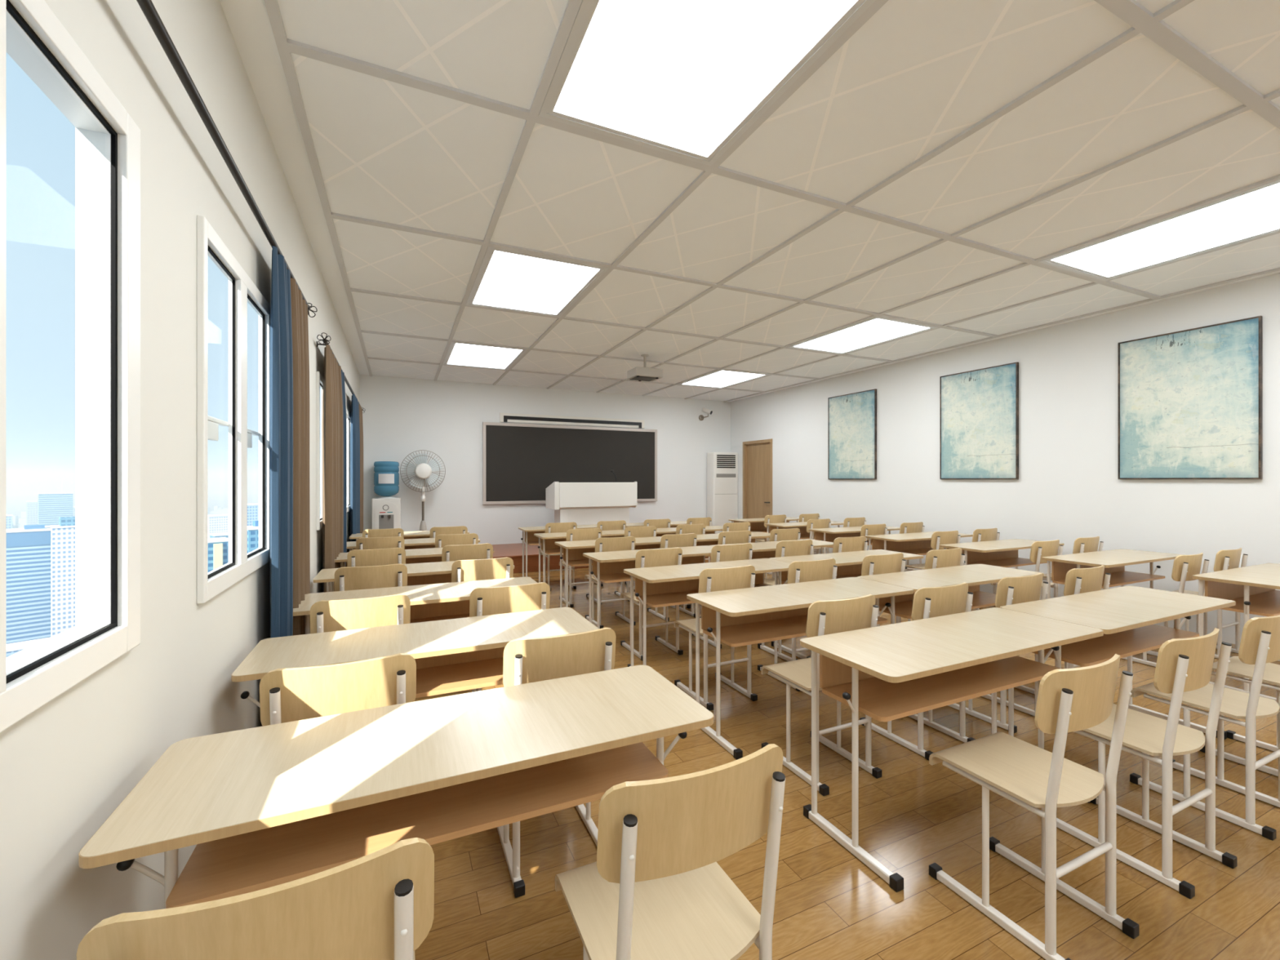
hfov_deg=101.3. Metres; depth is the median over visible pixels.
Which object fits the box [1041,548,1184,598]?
school desk
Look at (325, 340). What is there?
curtain rod
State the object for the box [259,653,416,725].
chair
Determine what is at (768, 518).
chair
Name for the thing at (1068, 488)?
wall
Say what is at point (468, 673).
shelf
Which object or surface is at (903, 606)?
shelf
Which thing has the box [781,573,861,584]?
shelf
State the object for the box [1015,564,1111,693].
chair
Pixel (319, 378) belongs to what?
window
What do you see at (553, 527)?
chair
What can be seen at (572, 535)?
chair
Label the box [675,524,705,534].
chair
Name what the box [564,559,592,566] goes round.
shelf
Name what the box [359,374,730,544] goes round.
wall
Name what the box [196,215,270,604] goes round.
window
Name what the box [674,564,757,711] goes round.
chair
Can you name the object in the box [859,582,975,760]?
chair
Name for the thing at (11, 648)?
block
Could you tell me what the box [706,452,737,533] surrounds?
air conditioner
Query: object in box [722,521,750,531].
chair
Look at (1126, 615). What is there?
school desk
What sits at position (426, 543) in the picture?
school desk
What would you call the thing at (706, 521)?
chair
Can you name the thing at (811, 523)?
chair
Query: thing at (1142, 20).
ceiling grid
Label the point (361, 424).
curtain
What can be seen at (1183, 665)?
chair
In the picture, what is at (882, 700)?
shelf
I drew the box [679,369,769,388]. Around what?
recessed light
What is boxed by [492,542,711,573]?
platform
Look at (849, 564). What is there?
school desk
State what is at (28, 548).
office tower
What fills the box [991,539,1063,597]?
chair
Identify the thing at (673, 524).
school desk
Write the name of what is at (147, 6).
curtain rod
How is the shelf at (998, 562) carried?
attached to the school desk at (1002, 553)
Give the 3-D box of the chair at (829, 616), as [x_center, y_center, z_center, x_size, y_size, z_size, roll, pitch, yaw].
[0.902,0.995,2.648,0.424,0.871,0.449,0,0,-25]
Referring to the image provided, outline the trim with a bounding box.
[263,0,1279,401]
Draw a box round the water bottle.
[373,461,399,496]
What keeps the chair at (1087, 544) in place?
on the floor
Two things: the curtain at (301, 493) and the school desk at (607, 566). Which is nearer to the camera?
the curtain at (301, 493)
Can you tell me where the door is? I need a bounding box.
[742,439,772,538]
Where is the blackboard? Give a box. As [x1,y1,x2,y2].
[482,422,657,504]
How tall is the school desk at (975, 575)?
0.760 m
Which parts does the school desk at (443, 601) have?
leg, panel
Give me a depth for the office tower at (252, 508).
757.18 m
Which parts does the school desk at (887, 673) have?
leg, hook knob, panel, leg, leg, leg, hook knob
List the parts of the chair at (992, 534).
leg, backrest, leg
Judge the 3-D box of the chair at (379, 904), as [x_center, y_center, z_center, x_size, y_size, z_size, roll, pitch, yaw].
[-0.590,0.995,0.901,0.424,0.871,0.449,0,0,-25]
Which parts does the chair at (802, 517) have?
backrest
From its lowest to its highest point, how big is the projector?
0.338 m
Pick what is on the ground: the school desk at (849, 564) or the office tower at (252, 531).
the office tower at (252, 531)
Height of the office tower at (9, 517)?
96.600 m
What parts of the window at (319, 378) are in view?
sash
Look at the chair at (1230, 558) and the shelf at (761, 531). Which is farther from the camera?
the shelf at (761, 531)
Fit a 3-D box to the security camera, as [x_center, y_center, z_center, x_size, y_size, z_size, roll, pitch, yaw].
[1.396,-1.388,11.116,0.290,0.276,0.109,0,0,31]
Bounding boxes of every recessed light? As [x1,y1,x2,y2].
[443,342,528,369]
[466,246,608,317]
[538,0,875,166]
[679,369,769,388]
[786,316,937,354]
[1038,179,1279,280]
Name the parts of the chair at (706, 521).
backrest, leg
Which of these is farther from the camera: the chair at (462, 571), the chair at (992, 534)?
the chair at (992, 534)
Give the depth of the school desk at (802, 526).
7.95 m
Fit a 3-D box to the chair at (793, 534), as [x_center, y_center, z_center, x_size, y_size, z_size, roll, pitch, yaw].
[1.595,0.995,6.146,0.424,0.871,0.449,0,0,-25]
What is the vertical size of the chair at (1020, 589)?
0.871 m
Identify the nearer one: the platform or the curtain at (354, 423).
the curtain at (354, 423)
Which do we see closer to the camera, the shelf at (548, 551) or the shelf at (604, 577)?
the shelf at (604, 577)
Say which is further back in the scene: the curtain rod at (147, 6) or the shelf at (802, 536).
the shelf at (802, 536)
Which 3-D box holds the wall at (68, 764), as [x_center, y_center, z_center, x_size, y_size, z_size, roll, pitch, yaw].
[-2.131,-0.135,3.175,0.066,3.130,11.670,0,0,-25]
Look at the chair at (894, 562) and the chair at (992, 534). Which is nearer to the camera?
the chair at (894, 562)
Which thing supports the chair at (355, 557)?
on the floor
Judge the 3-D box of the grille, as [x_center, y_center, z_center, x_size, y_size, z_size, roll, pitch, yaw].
[1.815,-0.375,11.068,0.480,0.300,0.008,0,0,-25]
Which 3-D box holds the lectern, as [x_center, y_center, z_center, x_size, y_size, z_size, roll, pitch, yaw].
[-0.845,0.600,9.263,1.500,1.125,0.640,0,0,-25]
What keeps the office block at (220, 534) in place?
on the ground
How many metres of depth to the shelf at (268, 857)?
1.33 m
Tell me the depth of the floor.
1.99 m
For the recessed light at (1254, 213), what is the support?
in the ceiling
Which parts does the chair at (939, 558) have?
leg, backrest, leg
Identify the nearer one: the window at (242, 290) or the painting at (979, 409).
the window at (242, 290)
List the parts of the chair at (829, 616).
leg, seat rail, seat, leg, leg, backrest, leg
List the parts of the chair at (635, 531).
leg, backrest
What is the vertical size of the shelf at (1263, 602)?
0.017 m
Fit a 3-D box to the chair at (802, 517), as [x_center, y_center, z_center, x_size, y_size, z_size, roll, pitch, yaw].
[2.705,0.995,8.736,0.424,0.871,0.449,0,0,-25]
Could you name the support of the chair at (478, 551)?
on the floor
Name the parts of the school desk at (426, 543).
panel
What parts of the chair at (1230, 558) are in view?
leg, seat, leg, leg, backrest, leg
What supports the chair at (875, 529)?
on the floor
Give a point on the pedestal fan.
(423, 470)
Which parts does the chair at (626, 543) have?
seat, leg, leg, backrest, leg, leg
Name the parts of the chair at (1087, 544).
seat, leg, backrest, leg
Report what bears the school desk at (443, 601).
on the floor
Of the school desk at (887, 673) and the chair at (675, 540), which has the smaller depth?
the school desk at (887, 673)
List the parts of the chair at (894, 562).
leg, backrest, leg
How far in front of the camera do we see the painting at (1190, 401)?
4.78 m
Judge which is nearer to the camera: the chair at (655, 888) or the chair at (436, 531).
the chair at (655, 888)
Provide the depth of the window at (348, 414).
6.37 m
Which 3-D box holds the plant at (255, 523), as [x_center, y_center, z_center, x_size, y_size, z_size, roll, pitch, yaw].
[-243.741,28.130,335.821,5.400,3.400,5.250,0,0,40]
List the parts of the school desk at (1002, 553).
leg, panel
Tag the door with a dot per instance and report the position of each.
(757, 455)
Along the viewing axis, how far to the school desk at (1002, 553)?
5.49 m
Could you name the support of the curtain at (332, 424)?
hanging from the curtain rod at (325, 340)
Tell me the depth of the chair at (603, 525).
7.09 m
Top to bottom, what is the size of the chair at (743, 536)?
0.871 m
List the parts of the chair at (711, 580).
seat, leg, seat rail, leg, backrest, leg, leg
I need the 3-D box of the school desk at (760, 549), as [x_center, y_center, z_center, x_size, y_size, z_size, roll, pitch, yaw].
[1.399,1.050,5.410,1.364,0.760,0.489,0,0,-25]
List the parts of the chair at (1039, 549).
seat, leg, backrest, leg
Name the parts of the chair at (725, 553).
leg, backrest, leg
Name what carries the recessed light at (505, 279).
in the ceiling
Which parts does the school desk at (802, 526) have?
panel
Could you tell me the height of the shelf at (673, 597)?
0.017 m
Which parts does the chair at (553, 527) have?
leg, leg, seat, backrest, leg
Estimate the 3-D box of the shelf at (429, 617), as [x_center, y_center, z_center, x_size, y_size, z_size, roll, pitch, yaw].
[-1.293,0.878,3.167,1.169,0.017,0.317,0,0,-25]
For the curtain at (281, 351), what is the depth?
2.45 m
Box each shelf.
[165,742,668,908]
[410,613,469,622]
[415,657,503,697]
[524,541,541,545]
[542,548,563,554]
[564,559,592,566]
[593,573,635,582]
[635,583,768,607]
[702,614,887,647]
[750,529,769,533]
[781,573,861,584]
[800,534,814,538]
[822,655,1061,721]
[879,591,995,618]
[895,547,935,555]
[967,557,1047,567]
[1031,624,1199,666]
[1052,570,1164,588]
[1221,590,1279,616]
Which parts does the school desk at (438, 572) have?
leg, leg, panel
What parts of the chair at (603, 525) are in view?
backrest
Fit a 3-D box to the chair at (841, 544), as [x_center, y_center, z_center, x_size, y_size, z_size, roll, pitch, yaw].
[1.991,0.995,5.283,0.424,0.871,0.449,0,0,-25]
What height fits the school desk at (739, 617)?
0.760 m
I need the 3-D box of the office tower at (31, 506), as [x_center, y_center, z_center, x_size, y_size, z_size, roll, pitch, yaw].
[-1333.170,99.630,1157.652,24.200,103.600,26.800,0,0,40]
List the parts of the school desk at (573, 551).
leg, leg, panel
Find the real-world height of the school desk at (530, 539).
0.760 m
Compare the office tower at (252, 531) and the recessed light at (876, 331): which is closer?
the recessed light at (876, 331)
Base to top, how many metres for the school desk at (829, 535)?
0.760 m
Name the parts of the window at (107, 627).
sash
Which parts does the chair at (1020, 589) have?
leg, leg, backrest, leg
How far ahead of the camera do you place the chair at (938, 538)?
5.67 m
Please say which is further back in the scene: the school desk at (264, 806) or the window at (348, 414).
the window at (348, 414)
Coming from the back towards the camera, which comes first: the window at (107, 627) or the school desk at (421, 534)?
the school desk at (421, 534)
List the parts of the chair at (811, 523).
leg, backrest, leg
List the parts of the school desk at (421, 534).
panel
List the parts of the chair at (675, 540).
leg, backrest, leg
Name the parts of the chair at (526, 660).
leg, leg, backrest, leg, leg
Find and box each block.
[6,637,48,657]
[208,514,228,537]
[208,537,228,572]
[209,532,228,537]
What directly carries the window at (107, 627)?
in the wall at (68, 764)
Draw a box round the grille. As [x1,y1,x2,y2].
[716,454,735,468]
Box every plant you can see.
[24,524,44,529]
[253,520,258,526]
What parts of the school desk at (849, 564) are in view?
leg, panel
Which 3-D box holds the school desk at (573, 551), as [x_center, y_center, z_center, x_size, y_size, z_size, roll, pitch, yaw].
[-0.218,1.050,5.707,1.364,0.760,0.489,0,0,-25]
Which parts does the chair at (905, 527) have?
backrest, leg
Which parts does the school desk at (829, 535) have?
leg, panel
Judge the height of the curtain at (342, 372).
2.375 m
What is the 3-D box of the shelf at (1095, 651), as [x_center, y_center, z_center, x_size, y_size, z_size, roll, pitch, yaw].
[2.569,0.878,2.862,1.169,0.017,0.317,0,0,-25]
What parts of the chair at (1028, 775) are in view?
leg, seat rail, seat, leg, leg, backrest, leg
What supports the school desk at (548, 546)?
on the floor
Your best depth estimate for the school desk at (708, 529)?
7.16 m
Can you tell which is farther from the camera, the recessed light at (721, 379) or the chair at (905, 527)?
the recessed light at (721, 379)
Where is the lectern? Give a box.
[545,481,637,524]
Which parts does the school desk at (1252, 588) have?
leg, panel, leg, hook knob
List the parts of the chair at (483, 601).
leg, backrest, leg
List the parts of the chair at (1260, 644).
leg, seat rail, seat, leg, leg, backrest, leg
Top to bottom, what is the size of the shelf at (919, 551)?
0.017 m
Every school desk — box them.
[78,665,713,908]
[231,607,599,707]
[293,577,537,634]
[312,560,514,591]
[334,547,494,567]
[346,537,479,551]
[349,530,469,541]
[518,524,596,577]
[533,529,635,601]
[555,536,679,608]
[582,545,713,628]
[623,558,797,666]
[626,520,686,527]
[656,525,723,536]
[681,531,769,608]
[687,577,913,759]
[709,539,833,559]
[728,516,799,533]
[764,520,844,576]
[769,549,923,658]
[800,607,1103,892]
[808,525,900,554]
[857,564,1044,624]
[865,531,973,555]
[939,538,1064,568]
[1000,586,1235,739]
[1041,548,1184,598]
[1192,563,1279,702]
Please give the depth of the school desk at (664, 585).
3.95 m
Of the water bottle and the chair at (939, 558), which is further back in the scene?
the water bottle
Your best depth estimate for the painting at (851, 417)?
8.36 m
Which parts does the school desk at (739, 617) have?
leg, hook knob, leg, panel, leg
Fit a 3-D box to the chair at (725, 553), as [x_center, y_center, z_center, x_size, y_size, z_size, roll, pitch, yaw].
[0.734,0.995,4.706,0.424,0.871,0.449,0,0,-25]
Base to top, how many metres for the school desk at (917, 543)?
0.760 m
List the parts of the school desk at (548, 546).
leg, leg, panel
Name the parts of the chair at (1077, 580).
leg, leg, backrest, leg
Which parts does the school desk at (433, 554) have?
panel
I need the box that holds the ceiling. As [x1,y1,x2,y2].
[219,0,1279,401]
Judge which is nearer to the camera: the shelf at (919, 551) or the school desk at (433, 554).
the school desk at (433, 554)
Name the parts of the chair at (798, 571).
leg, leg, backrest, leg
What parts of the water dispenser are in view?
panel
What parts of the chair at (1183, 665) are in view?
leg, seat rail, seat, leg, leg, backrest, leg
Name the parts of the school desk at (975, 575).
leg, panel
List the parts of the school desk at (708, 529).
panel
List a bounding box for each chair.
[76,837,434,959]
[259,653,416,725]
[310,594,410,633]
[334,563,407,591]
[346,547,405,567]
[355,536,404,549]
[362,528,404,537]
[430,525,467,537]
[435,533,478,547]
[441,542,493,561]
[451,556,513,582]
[469,582,550,692]
[496,627,616,897]
[540,521,577,591]
[555,743,785,959]
[559,528,601,607]
[584,536,635,628]
[595,520,626,586]
[614,525,656,601]
[620,546,683,661]
[643,518,670,528]
[647,533,697,621]
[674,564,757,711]
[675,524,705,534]
[686,517,711,562]
[692,542,752,648]
[717,530,751,544]
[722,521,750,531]
[755,514,786,542]
[757,558,837,691]
[760,594,881,795]
[764,539,813,585]
[769,528,800,577]
[798,513,819,554]
[806,518,831,554]
[832,536,867,552]
[843,517,866,527]
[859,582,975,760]
[860,524,887,541]
[861,552,906,626]
[899,521,924,571]
[905,530,960,570]
[907,547,964,621]
[928,653,1139,959]
[947,573,1048,733]
[972,528,999,594]
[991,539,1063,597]
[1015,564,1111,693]
[1042,536,1103,597]
[1056,627,1237,898]
[1121,552,1208,666]
[1129,614,1279,840]
[1171,547,1248,658]
[1199,656,1279,776]
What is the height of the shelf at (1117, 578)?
0.017 m
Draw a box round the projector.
[626,354,662,381]
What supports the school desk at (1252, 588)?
on the floor
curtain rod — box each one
[136,0,317,317]
[316,333,365,412]
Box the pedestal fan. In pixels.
[400,449,445,530]
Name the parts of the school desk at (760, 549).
panel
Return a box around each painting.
[827,388,876,479]
[939,361,1018,479]
[1118,315,1262,479]
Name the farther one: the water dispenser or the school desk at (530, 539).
the water dispenser
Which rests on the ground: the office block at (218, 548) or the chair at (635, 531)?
the office block at (218, 548)
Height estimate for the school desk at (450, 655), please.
0.760 m
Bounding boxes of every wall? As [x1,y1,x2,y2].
[0,0,359,959]
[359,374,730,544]
[730,273,1279,644]
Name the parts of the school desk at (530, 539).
leg, leg, panel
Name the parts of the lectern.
panel, corner post, panel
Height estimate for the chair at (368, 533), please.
0.871 m
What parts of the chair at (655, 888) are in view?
leg, leg, seat, backrest, seat rail, leg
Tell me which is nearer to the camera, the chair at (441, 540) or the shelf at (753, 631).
the shelf at (753, 631)
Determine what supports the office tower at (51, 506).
on the ground
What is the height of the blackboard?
1.458 m
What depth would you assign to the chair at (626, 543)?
5.12 m
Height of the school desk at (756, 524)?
0.760 m
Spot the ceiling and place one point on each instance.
(917, 74)
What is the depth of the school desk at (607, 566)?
4.77 m
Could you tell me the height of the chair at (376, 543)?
0.871 m
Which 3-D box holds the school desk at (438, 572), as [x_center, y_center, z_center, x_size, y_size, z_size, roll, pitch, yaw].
[-1.675,1.050,3.998,1.364,0.760,0.489,0,0,-25]
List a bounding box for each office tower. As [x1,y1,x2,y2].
[6,514,13,528]
[6,524,50,644]
[26,501,37,524]
[37,482,73,525]
[50,516,75,637]
[247,503,258,525]
[247,520,258,553]
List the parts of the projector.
plate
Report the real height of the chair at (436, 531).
0.871 m
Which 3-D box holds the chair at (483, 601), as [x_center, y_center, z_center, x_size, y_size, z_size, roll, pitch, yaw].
[-0.754,0.995,2.947,0.424,0.871,0.449,0,0,-25]
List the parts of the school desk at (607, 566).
leg, leg, panel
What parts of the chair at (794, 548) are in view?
seat, leg, backrest, leg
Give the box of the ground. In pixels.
[6,493,320,528]
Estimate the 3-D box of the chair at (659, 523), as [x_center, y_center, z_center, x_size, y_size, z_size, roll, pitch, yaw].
[0.179,0.995,7.575,0.424,0.871,0.449,0,0,-25]
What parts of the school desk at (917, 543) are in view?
leg, leg, panel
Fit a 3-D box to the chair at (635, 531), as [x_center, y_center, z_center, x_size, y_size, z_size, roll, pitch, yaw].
[-0.057,0.995,6.429,0.424,0.871,0.449,0,0,-25]
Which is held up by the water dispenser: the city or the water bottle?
the water bottle
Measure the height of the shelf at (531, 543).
0.017 m
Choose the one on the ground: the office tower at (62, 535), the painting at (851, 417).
the office tower at (62, 535)
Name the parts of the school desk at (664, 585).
leg, leg, panel, leg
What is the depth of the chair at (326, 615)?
2.47 m
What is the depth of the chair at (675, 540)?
5.39 m
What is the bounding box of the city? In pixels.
[12,506,320,528]
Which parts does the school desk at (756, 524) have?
panel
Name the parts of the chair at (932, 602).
leg, leg, leg, backrest, leg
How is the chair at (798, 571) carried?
on the floor
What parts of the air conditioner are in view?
display panel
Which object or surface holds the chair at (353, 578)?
on the floor
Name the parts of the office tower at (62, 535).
crown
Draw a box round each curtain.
[269,245,293,638]
[290,278,310,635]
[321,344,343,592]
[341,369,346,567]
[350,394,359,549]
[359,404,363,533]
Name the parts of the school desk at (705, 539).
panel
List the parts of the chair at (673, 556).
seat, leg, seat rail, leg, backrest, leg, leg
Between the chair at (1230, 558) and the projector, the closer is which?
the chair at (1230, 558)
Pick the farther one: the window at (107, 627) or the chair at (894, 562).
the chair at (894, 562)
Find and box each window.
[0,0,140,733]
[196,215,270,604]
[315,371,323,530]
[346,408,351,511]
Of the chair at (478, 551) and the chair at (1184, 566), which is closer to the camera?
the chair at (1184, 566)
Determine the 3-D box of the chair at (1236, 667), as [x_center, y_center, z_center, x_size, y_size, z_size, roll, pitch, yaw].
[3.204,0.995,2.644,0.424,0.871,0.449,0,0,-25]
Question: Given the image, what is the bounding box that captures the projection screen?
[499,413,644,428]
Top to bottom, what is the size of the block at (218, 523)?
89.600 m
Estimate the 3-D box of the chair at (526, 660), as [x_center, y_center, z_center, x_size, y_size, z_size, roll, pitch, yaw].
[-0.352,0.995,2.072,0.424,0.871,0.449,0,0,-25]
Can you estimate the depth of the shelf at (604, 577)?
4.66 m
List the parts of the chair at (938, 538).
seat, leg, backrest, leg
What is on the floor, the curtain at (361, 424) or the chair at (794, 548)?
the chair at (794, 548)
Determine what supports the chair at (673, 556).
on the floor
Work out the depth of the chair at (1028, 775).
1.67 m
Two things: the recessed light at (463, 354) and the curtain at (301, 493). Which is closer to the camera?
the curtain at (301, 493)
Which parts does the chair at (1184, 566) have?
leg, leg, leg, backrest, leg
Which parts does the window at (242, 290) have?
handle, sash, handle, sash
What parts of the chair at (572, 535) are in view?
leg, leg, backrest, leg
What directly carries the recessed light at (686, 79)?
in the ceiling
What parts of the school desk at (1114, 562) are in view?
leg, panel, leg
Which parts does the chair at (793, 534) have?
leg, backrest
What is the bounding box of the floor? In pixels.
[414,558,1279,959]
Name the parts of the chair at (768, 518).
seat, backrest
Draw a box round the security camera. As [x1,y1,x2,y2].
[698,407,712,420]
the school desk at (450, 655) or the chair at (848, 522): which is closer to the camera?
the school desk at (450, 655)
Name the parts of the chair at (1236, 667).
seat rail, seat, leg, leg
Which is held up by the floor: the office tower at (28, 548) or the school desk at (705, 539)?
the school desk at (705, 539)
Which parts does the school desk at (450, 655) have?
hook knob, panel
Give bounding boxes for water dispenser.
[372,496,400,528]
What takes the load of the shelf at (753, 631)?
attached to the school desk at (739, 617)

